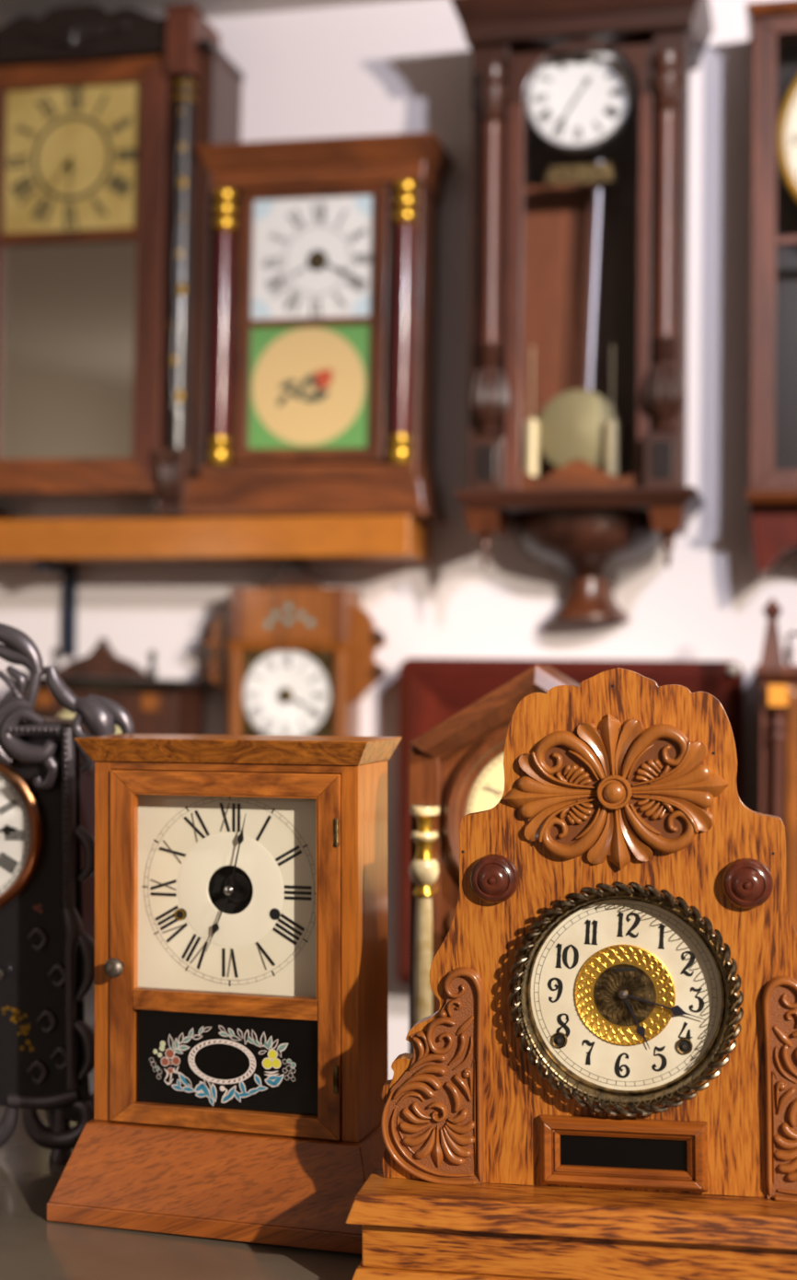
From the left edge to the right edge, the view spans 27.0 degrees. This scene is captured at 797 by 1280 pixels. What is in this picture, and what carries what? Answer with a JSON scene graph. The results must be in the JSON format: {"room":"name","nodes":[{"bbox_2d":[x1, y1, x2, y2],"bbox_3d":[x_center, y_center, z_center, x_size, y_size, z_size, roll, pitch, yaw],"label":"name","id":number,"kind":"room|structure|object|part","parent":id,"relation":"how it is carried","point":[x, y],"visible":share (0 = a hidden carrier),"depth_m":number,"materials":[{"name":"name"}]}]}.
{"room":"shop","nodes":[
{"label":"shop","id":0,"kind":"room"},
{"bbox_2d":[0,0,408,26],"bbox_3d":[0.012,-1.198,0.417,7.200,0.100,7.200,1,-1,0],"label":"ceiling","id":1,"kind":"structure","parent":0,"point":[10,10],"depth_m":2.92,"materials":[{"name":"white paint"}]},
{"bbox_2d":[0,0,796,1080],"bbox_3d":[0.010,0.164,2.927,6.400,2.554,0.101,0,-1,14],"label":"wall","id":2,"kind":"structure","parent":0,"point":[400,66],"depth_m":2.87,"materials":[{"name":"white paint"}]},
{"bbox_2d":[7,637,216,734],"bbox_3d":[-0.506,0.207,2.915,0.340,0.422,0.162,2,-1,14],"label":"clock","id":3,"kind":"object","parent":2,"relation":"attached to","point":[155,705],"visible":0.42,"depth_m":2.85,"materials":[{"name":"brown wood"}]},
{"bbox_3d":[-0.521,0.230,2.859,0.262,0.280,0.004,2,-1,14],"label":"panel","id":4,"kind":"part","parent":3,"relation":"part of","materials":[{"name":"brown wood"}]},
{"bbox_3d":[-0.502,0.075,2.916,0.340,0.019,0.162,2,-1,14],"label":"cornice","id":5,"kind":"part","parent":3,"relation":"part of","materials":[{"name":"black wood"}]},
{"bbox_2d":[0,514,431,655],"bbox_3d":[-0.571,-0.090,2.936,1.250,0.234,0.165,0,-1,14],"label":"wall shelf","id":6,"kind":"object","parent":2,"relation":"attached to","point":[52,545],"visible":1,"depth_m":2.81,"materials":[{"name":"orange wood"}]},
{"bbox_2d":[0,2,244,519],"bbox_3d":[-0.549,-0.651,2.924,0.524,0.893,0.187,1,-1,14],"label":"clock","id":7,"kind":"object","parent":6,"relation":"on","point":[108,234],"visible":0.98,"depth_m":2.85,"materials":[{"name":"brown wood"}]},
{"bbox_2d":[0,240,137,459],"bbox_3d":[-0.568,-0.497,2.865,0.253,0.372,0.005,1,-1,14],"label":"mirror","id":8,"kind":"object","parent":7,"relation":"attached to","point":[68,308],"depth_m":2.86,"materials":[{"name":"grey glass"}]},
{"bbox_3d":[-0.567,-0.622,2.861,0.347,0.740,0.022,1,-1,14],"label":"door","id":9,"kind":"part","parent":7,"relation":"part of","materials":[{"name":"red wood"}]},
{"bbox_3d":[-0.541,-1.007,2.938,0.507,0.012,0.168,1,-1,14],"label":"moulding","id":10,"kind":"part","parent":7,"relation":"part of","materials":[{"name":"black wood"}]},
{"bbox_2d":[184,131,454,523],"bbox_3d":[-0.143,-0.519,2.836,0.440,0.625,0.166,1,-1,14],"label":"clock","id":11,"kind":"object","parent":6,"relation":"on","point":[325,279],"visible":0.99,"depth_m":2.78,"materials":[{"name":"brown wood"}]},
{"bbox_3d":[-0.146,-0.528,2.784,0.260,0.459,0.012,1,-1,14],"label":"door","id":12,"kind":"part","parent":11,"relation":"part of","materials":[{"name":"brown wood"}]},
{"bbox_3d":[-0.125,-0.795,2.837,0.415,0.073,0.164,1,-1,14],"label":"cornice","id":13,"kind":"part","parent":11,"relation":"part of","materials":[{"name":"brown wood"}]},
{"bbox_2d":[201,559,386,736],"bbox_3d":[-0.179,0.061,2.864,0.327,0.396,0.111,1,-1,14],"label":"wall clock","id":14,"kind":"object","parent":2,"relation":"attached to","point":[294,655],"visible":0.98,"depth_m":2.83,"materials":[{"name":"brown wood"}]},
{"bbox_3d":[-0.280,0.121,2.846,0.029,0.208,0.029,1,-1,14],"label":"post","id":15,"kind":"part","parent":14,"relation":"part of","materials":[{"name":"brown wood"}]},
{"bbox_3d":[-0.278,-0.044,2.848,0.020,0.092,0.016,1,-1,14],"label":"post","id":16,"kind":"part","parent":14,"relation":"part of","materials":[{"name":"brown wood"}]},
{"bbox_3d":[-0.189,0.130,2.828,0.159,0.224,0.006,1,-1,14],"label":"dial panel","id":17,"kind":"part","parent":14,"relation":"part of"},
{"bbox_3d":[-0.186,-0.034,2.824,0.218,0.103,0.018,1,-1,14],"label":"panel","id":18,"kind":"part","parent":14,"relation":"part of","materials":[{"name":"brown wood"}]},
{"bbox_3d":[-0.100,0.123,2.802,0.029,0.208,0.029,1,-1,14],"label":"post","id":19,"kind":"part","parent":14,"relation":"part of","materials":[{"name":"brown wood"}]},
{"bbox_3d":[-0.098,-0.042,2.804,0.020,0.092,0.016,1,-1,14],"label":"post","id":20,"kind":"part","parent":14,"relation":"part of","materials":[{"name":"brown wood"}]},
{"bbox_2d":[395,657,744,986],"bbox_3d":[0.280,0.308,2.751,0.568,0.551,0.108,0,-1,14],"label":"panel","id":21,"kind":"object","parent":2,"relation":"attached to","point":[431,691],"visible":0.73,"depth_m":2.76,"materials":[{"name":"red wood"}]},
{"bbox_3d":[0.274,0.307,2.726,0.400,0.383,0.005,0,-1,14],"label":"panel","id":22,"kind":"part","parent":21,"relation":"part of","materials":[{"name":"red wood"}]},
{"bbox_3d":[0.534,0.047,2.647,0.017,0.017,0.018,0,-1,14],"label":"hanging knob","id":23,"kind":"part","parent":21,"relation":"part of","materials":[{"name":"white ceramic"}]},
{"bbox_2d":[451,0,713,620],"bbox_3d":[0.298,-0.527,2.695,0.401,0.983,0.233,0,-1,14],"label":"clock","id":24,"kind":"object","parent":2,"relation":"attached to","point":[578,397],"visible":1,"depth_m":2.65,"materials":[{"name":"brown wood"}]},
{"bbox_2d":[468,341,510,436],"bbox_3d":[0.145,-0.398,2.656,0.066,0.152,0.066,0,-1,14],"label":"column base","id":25,"kind":"object","parent":24,"relation":"on","point":[489,399],"depth_m":2.64,"materials":[{"name":"brown wood"}]},
{"bbox_3d":[0.259,-0.502,2.809,0.137,0.535,0.008,0,-1,14],"label":"panel","id":26,"kind":"part","parent":24,"relation":"part of","materials":[{"name":"brown wood"}]},
{"bbox_3d":[0.284,-0.260,2.629,0.186,0.051,0.012,0,-1,14],"label":"scalloped rail","id":27,"kind":"part","parent":24,"relation":"part of","materials":[{"name":"brown wood"}]},
{"bbox_3d":[0.285,-0.592,2.634,0.229,0.716,0.018,0,-1,14],"label":"door","id":28,"kind":"part","parent":24,"relation":"part of","materials":[{"name":"red wood"}]},
{"bbox_3d":[0.302,-0.986,2.701,0.401,0.064,0.232,0,-1,14],"label":"cornice","id":29,"kind":"part","parent":24,"relation":"part of","materials":[{"name":"brown wood"}]},
{"bbox_2d":[512,509,662,579],"bbox_3d":[0.303,-0.155,2.719,0.256,0.101,0.172,0,-1,14],"label":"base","id":30,"kind":"object","parent":24,"relation":"on","point":[580,543],"depth_m":2.67,"materials":[{"name":"brown wood"}]},
{"bbox_3d":[0.321,-0.595,2.719,0.026,0.378,0.011,0,-1,14],"label":"pendulum rod","id":31,"kind":"part","parent":24,"relation":"part of","materials":[{"name":"silver metal"}]},
{"bbox_2d":[642,335,686,432],"bbox_3d":[0.414,-0.396,2.590,0.066,0.152,0.066,0,-1,14],"label":"column base","id":32,"kind":"object","parent":24,"relation":"on","point":[664,356],"depth_m":2.58,"materials":[{"name":"brown wood"}]},
{"bbox_2d":[744,0,796,577],"bbox_3d":[0.763,-0.536,2.620,0.424,0.916,0.158,0,-1,14],"label":"clock","id":33,"kind":"object","parent":2,"relation":"attached to","point":[772,498],"visible":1,"depth_m":2.61,"materials":[{"name":"red wood"}]},
{"bbox_3d":[0.768,-0.987,2.627,0.424,0.015,0.158,0,-1,14],"label":"cornice","id":34,"kind":"part","parent":33,"relation":"part of","materials":[{"name":"brown wood"}]},
{"bbox_2d":[755,597,796,931],"bbox_3d":[0.691,0.247,2.566,0.271,0.615,0.272,0,-1,14],"label":"clock","id":35,"kind":"object","parent":2,"relation":"attached to","point":[779,680],"visible":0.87,"depth_m":2.47,"materials":[{"name":"red wood"}]},
{"bbox_3d":[0.694,0.052,2.572,0.271,0.025,0.266,0,-1,14],"label":"cornice","id":36,"kind":"part","parent":35,"relation":"part of","materials":[{"name":"red wood"}]},
{"bbox_3d":[0.664,0.284,2.453,0.174,0.430,0.010,0,-1,14],"label":"door","id":37,"kind":"part","parent":35,"relation":"part of","materials":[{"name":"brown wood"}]},
{"bbox_3d":[-0.015,1.455,0.380,7.200,0.100,7.200,1,-1,0],"label":"floor","id":38,"kind":"structure","parent":0,"visible":0},
{"bbox_2d":[0,1105,361,1279],"bbox_3d":[-0.007,0.970,1.427,2.600,0.900,0.840,0,-1,9],"label":"countertop","id":39,"kind":"structure","parent":38,"relation":"on","point":[32,1247],"depth_m":1.41,"materials":[{"name":"laminate"}]},
{"bbox_2d":[0,622,134,1163],"bbox_3d":[-0.431,0.250,1.707,0.350,0.538,0.119,0,-1,9],"label":"clock","id":40,"kind":"object","parent":39,"relation":"on","point":[47,779],"visible":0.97,"depth_m":1.65,"materials":[{"name":"black paint"}]},
{"bbox_2d":[46,733,402,1254],"bbox_3d":[-0.148,0.303,1.499,0.307,0.428,0.129,0,-1,17],"label":"mantel clock","id":41,"kind":"object","parent":39,"relation":"on","point":[241,1026],"visible":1,"depth_m":1.48,"materials":[{"name":"brown wood"}]},
{"bbox_3d":[-0.254,0.293,1.491,0.018,0.018,0.020,0,-1,17],"label":"knob","id":42,"kind":"part","parent":41,"relation":"part of","materials":[{"name":"grey metal"}]},
{"bbox_3d":[-0.154,0.276,1.478,0.220,0.316,0.013,0,-1,17],"label":"door","id":43,"kind":"part","parent":41,"relation":"part of","materials":[{"name":"brown wood"}]},
{"bbox_3d":[-0.145,0.099,1.513,0.279,0.021,0.104,0,-1,17],"label":"cornice","id":44,"kind":"part","parent":41,"relation":"part of","materials":[{"name":"brown wood"}]},
{"bbox_2d":[408,664,580,1054],"bbox_3d":[0.148,0.276,1.740,0.287,0.499,0.132,0,-1,12],"label":"clock","id":45,"kind":"object","parent":39,"relation":"on","point":[456,767],"visible":0.22,"depth_m":1.71,"materials":[{"name":"brown wood"}]},
{"bbox_2d":[346,667,796,1279],"bbox_3d":[0.184,0.271,1.329,0.438,0.504,0.168,-1,-1,11],"label":"clock","id":46,"kind":"object","parent":39,"relation":"on","point":[601,1084],"visible":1,"depth_m":1.29,"materials":[{"name":"brown wood"}]},
{"bbox_3d":[0.027,0.345,1.319,0.084,0.172,0.010,-1,-1,11],"label":"carved panel","id":47,"kind":"part","parent":46,"relation":"part of","materials":[{"name":"brown wood"}]},
{"bbox_3d":[0.074,0.189,1.308,0.039,0.039,0.018,-1,-1,11],"label":"turned knob","id":48,"kind":"part","parent":46,"relation":"part of","materials":[{"name":"brown wood"}]},
{"bbox_3d":[0.174,0.398,1.288,0.129,0.053,0.011,-1,-1,11],"label":"window moulding","id":49,"kind":"part","parent":46,"relation":"part of","materials":[{"name":"brown wood"}]},
{"bbox_3d":[0.175,0.398,1.293,0.098,0.025,0.001,-1,-1,11],"label":"dark pane","id":50,"kind":"part","parent":46,"relation":"part of","materials":[{"name":"black glass"}]},
{"bbox_3d":[0.267,0.187,1.270,0.039,0.039,0.018,-1,-1,11],"label":"turned knob","id":51,"kind":"part","parent":46,"relation":"part of","materials":[{"name":"brown wood"}]},
{"bbox_3d":[0.320,0.342,1.262,0.084,0.172,0.010,-1,-1,11],"label":"carved panel","id":52,"kind":"part","parent":46,"relation":"part of","materials":[{"name":"brown wood"}]}
]}

